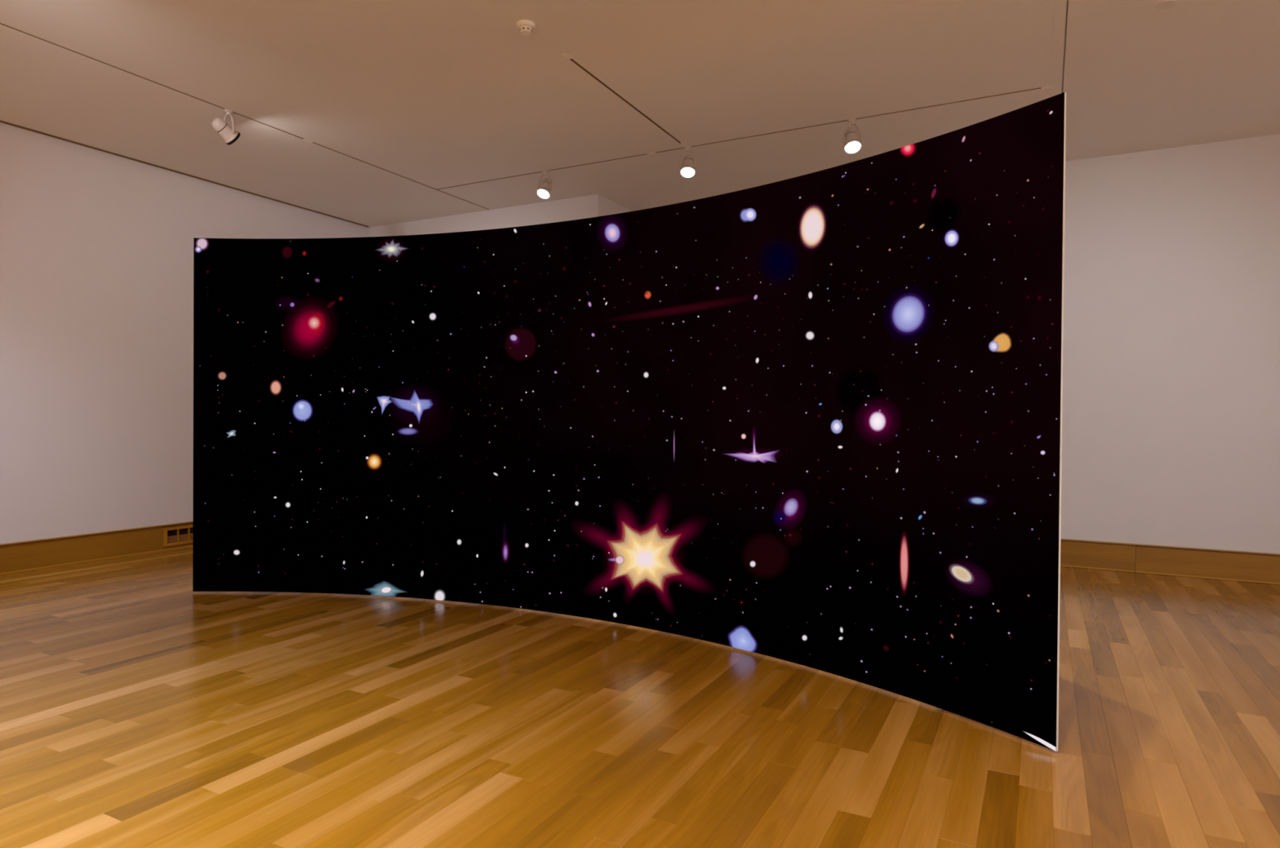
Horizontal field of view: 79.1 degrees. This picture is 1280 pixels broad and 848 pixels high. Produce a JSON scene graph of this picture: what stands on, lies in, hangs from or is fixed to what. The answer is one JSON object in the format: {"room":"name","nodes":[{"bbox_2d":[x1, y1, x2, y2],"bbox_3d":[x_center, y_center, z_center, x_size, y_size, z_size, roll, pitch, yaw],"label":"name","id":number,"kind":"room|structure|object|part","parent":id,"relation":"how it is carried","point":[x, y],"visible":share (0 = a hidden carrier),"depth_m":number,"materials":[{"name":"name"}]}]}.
{"room":"museum","nodes":[
{"label":"museum","id":0,"kind":"room"},
{"bbox_2d":[0,122,368,544],"bbox_3d":[-6.443,-0.677,6.215,0.120,4.383,13.290,1,1,27],"label":"wall","id":1,"kind":"structure","parent":0,"point":[96,246],"depth_m":7.88,"materials":[{"name":"paint"}]},
{"bbox_2d":[0,521,192,575],"bbox_3d":[-6.634,1.257,5.709,0.050,0.282,11.998,1,1,27],"label":"baseboard","id":2,"kind":"structure","parent":1,"relation":"attached to","point":[43,553],"depth_m":7.72,"materials":[{"name":"brown wood"}]},
{"bbox_3d":[-5.366,1.377,8.122,0.017,0.019,3.348,1,1,27],"label":"shoe moulding","id":3,"kind":"part","parent":2,"relation":"part of","materials":[{"name":"brown wood"}]},
{"bbox_2d":[163,523,192,549],"bbox_3d":[-5.075,1.252,8.705,0.052,0.262,0.561,1,1,27],"label":"air vent","id":4,"kind":"object","parent":1,"relation":"attached to","point":[178,535],"visible":0.59,"depth_m":8.58,"materials":[{"name":"brown wood"}]},
{"bbox_3d":[-5.084,1.129,8.709,0.030,0.016,0.561,1,1,27],"label":"rail","id":5,"kind":"part","parent":4,"relation":"part of","materials":[{"name":"brown wood"}]},
{"bbox_3d":[-5.086,1.360,8.711,0.030,0.047,0.561,1,1,27],"label":"rail","id":6,"kind":"part","parent":4,"relation":"part of","materials":[{"name":"brown wood"}]},
{"bbox_2d":[0,120,368,227],"bbox_3d":[-6.596,-2.783,5.670,0.064,0.037,12.000,1,1,27],"label":"trim","id":7,"kind":"structure","parent":1,"relation":"attached to","point":[2,122],"depth_m":8.45,"materials":[{"name":"brown"}]},
{"bbox_2d":[368,194,631,236],"bbox_3d":[-1.946,-0.641,10.639,3.780,4.303,1.090,1,1,27],"label":"wall","id":8,"kind":"structure","parent":0,"point":[596,205],"depth_m":9.86,"materials":[{"name":"paint"}]},
{"bbox_2d":[0,546,1279,847],"bbox_3d":[-0.182,1.532,2.971,14.230,0.120,13.290,1,1,27],"label":"floor","id":9,"kind":"structure","parent":0,"point":[140,708],"depth_m":3.69,"materials":[{"name":"brown wood"}]},
{"bbox_2d":[192,92,1066,751],"bbox_3d":[-0.572,-0.035,5.618,6.386,2.962,1.566,1,1,27],"label":"screen","id":10,"kind":"object","parent":9,"relation":"on","point":[814,420],"visible":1,"depth_m":5.17,"materials":[{"name":"black"}]},
{"bbox_2d":[0,0,1279,226],"bbox_3d":[-0.149,-2.765,2.933,14.230,0.150,13.290,1,1,27],"label":"ceiling","id":11,"kind":"structure","parent":0,"point":[435,94],"depth_m":6.20,"materials":[{"name":"paint"}]},
{"bbox_2d":[0,22,488,209],"bbox_3d":[-4.708,-2.756,4.689,0.026,0.038,12.000,1,1,27],"label":"ceiling track","id":12,"kind":"object","parent":11,"relation":"attached to","point":[0,23],"visible":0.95,"depth_m":6.62,"materials":[{"name":"brown"}]},
{"bbox_2d":[211,108,239,145],"bbox_3d":[-3.624,-2.608,6.779,0.163,0.311,0.229,1,1,27],"label":"track spotlight","id":13,"kind":"object","parent":12,"relation":"attached to","point":[228,134],"visible":1,"depth_m":6.76,"materials":[{"name":"beige metal"}]},
{"bbox_3d":[-3.575,-2.635,6.779,0.076,0.178,0.020,1,1,31],"label":"yoke arm","id":14,"kind":"part","parent":13,"relation":"part of","materials":[{"name":"beige metal"}]},
{"bbox_2d":[515,19,535,35],"bbox_3d":[-0.777,-2.687,5.271,0.132,0.059,0.132,1,1,27],"label":"smoke detector","id":15,"kind":"object","parent":11,"relation":"attached to","point":[526,27],"visible":1,"depth_m":5.24,"materials":[{"name":"white plastic"}]},
{"bbox_2d":[561,53,686,147],"bbox_3d":[-0.056,-2.737,6.657,0.036,0.038,2.185,1,1,27],"label":"ceiling track","id":16,"kind":"object","parent":11,"relation":"attached to","point":[566,55],"visible":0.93,"depth_m":6.42,"materials":[{"name":"brown"}]},
{"bbox_2d":[437,85,1052,189],"bbox_3d":[0.448,-2.742,7.649,6.397,0.038,0.036,1,1,27],"label":"ceiling track","id":17,"kind":"object","parent":11,"relation":"attached to","point":[1047,86],"visible":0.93,"depth_m":7.20,"materials":[{"name":"brown"}]},
{"bbox_2d":[536,170,551,199],"bbox_3d":[-1.032,-2.606,8.426,0.163,0.304,0.199,1,1,27],"label":"track spotlight","id":18,"kind":"object","parent":17,"relation":"attached to","point":[543,192],"visible":1,"depth_m":8.40,"materials":[{"name":"beige metal"}]},
{"bbox_3d":[-1.073,-2.630,8.439,0.076,0.178,0.020,1,1,26],"label":"yoke arm","id":19,"kind":"part","parent":18,"relation":"part of","materials":[{"name":"beige metal"}]},
{"bbox_3d":[-0.996,-2.629,8.402,0.076,0.178,0.020,1,1,26],"label":"yoke arm","id":20,"kind":"part","parent":18,"relation":"part of","materials":[{"name":"beige metal"}]},
{"bbox_2d":[680,146,696,177],"bbox_3d":[0.476,-2.588,7.638,0.162,0.302,0.190,1,1,27],"label":"track spotlight","id":21,"kind":"object","parent":17,"relation":"attached to","point":[687,170],"visible":1,"depth_m":7.62,"materials":[{"name":"beige metal"}]},
{"bbox_2d":[842,118,861,154],"bbox_3d":[1.894,-2.570,6.901,0.162,0.303,0.188,1,1,27],"label":"track spotlight","id":22,"kind":"object","parent":17,"relation":"attached to","point":[852,144],"visible":1,"depth_m":6.89,"materials":[{"name":"beige metal"}]},
{"bbox_3d":[1.846,-2.594,6.900,0.076,0.178,0.020,0,1,-1],"label":"yoke arm","id":23,"kind":"part","parent":22,"relation":"part of","materials":[{"name":"beige metal"}]},
{"bbox_3d":[1.932,-2.593,6.902,0.076,0.178,0.020,0,1,-1],"label":"yoke arm","id":24,"kind":"part","parent":22,"relation":"part of","materials":[{"name":"beige metal"}]},
{"bbox_2d":[1052,0,1066,96],"bbox_3d":[1.259,-2.672,2.201,0.066,0.004,13.090,1,1,27],"label":"trim","id":25,"kind":"structure","parent":11,"relation":"attached to","point":[1060,6],"depth_m":5.48,"materials":[{"name":"paint"}]},
{"bbox_2d":[1156,0,1177,9],"bbox_3d":[3.369,-2.679,4.953,0.112,0.006,0.112,1,1,27],"label":"plate","id":26,"kind":"object","parent":11,"relation":"attached to","point":[1171,3],"visible":1,"depth_m":4.95,"materials":[{"name":"white paint"}]},
{"bbox_2d":[1060,133,1279,553],"bbox_3d":[2.881,-0.627,8.812,14.030,4.383,0.120,1,1,27],"label":"wall","id":27,"kind":"structure","parent":0,"point":[1171,410],"depth_m":7.54,"materials":[{"name":"paint"}]},
{"bbox_2d":[1060,538,1279,585],"bbox_3d":[4.503,1.325,7.882,10.248,0.282,0.050,1,1,27],"label":"baseboard","id":28,"kind":"structure","parent":27,"relation":"attached to","point":[1183,562],"depth_m":7.53,"materials":[{"name":"brown wood"}]},
{"bbox_3d":[3.399,1.442,8.442,3.375,0.019,0.017,1,1,27],"label":"shoe moulding","id":29,"kind":"part","parent":28,"relation":"part of","materials":[{"name":"brown wood"}]},
{"bbox_3d":[6.194,1.477,6.989,2.921,0.019,0.017,1,1,27],"label":"shoe moulding","id":30,"kind":"part","parent":28,"relation":"part of","materials":[{"name":"brown wood"}]}
]}

